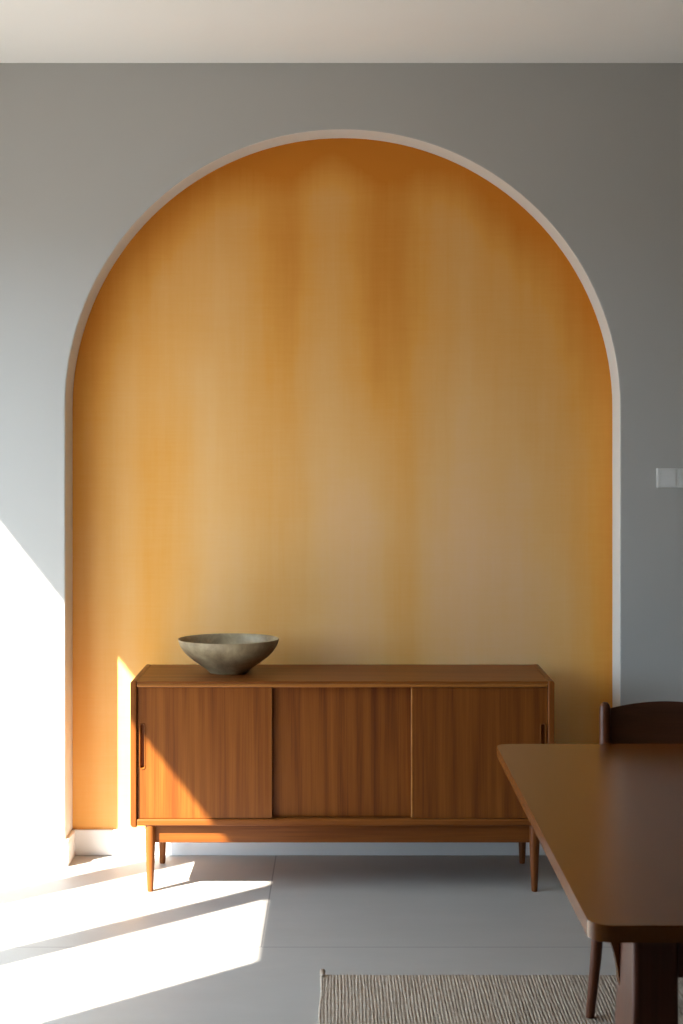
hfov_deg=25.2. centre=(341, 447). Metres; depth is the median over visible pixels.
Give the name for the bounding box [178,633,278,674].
bowl
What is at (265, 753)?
sideboard
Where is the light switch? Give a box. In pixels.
[657,468,682,487]
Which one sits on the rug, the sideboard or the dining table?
the dining table
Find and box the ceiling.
[0,0,682,62]
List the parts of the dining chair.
leg, leg, backrest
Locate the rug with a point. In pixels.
(344, 999)
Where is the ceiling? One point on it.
(31, 31)
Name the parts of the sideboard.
panel, handle, leg, leg, door, panel, door, rail, panel, door, leg, leg, handle, panel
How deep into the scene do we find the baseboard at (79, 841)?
6.31 m
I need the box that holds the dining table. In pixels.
[497,744,682,1023]
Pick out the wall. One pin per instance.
(90, 152)
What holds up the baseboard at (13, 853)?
attached to the wall
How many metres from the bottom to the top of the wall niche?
3.110 m
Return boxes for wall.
[0,63,682,839]
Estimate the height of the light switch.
0.078 m
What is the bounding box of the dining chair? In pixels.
[586,701,682,1017]
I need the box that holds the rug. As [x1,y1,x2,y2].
[318,969,682,1023]
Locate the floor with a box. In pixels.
[0,855,615,1023]
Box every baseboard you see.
[0,840,64,866]
[65,829,545,866]
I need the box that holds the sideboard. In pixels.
[130,664,554,891]
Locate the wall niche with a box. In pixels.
[73,138,611,828]
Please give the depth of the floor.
5.33 m
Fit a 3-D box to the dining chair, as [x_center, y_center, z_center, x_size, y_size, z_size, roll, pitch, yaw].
[1.028,1.254,4.717,0.539,0.853,0.573,0,0,10]

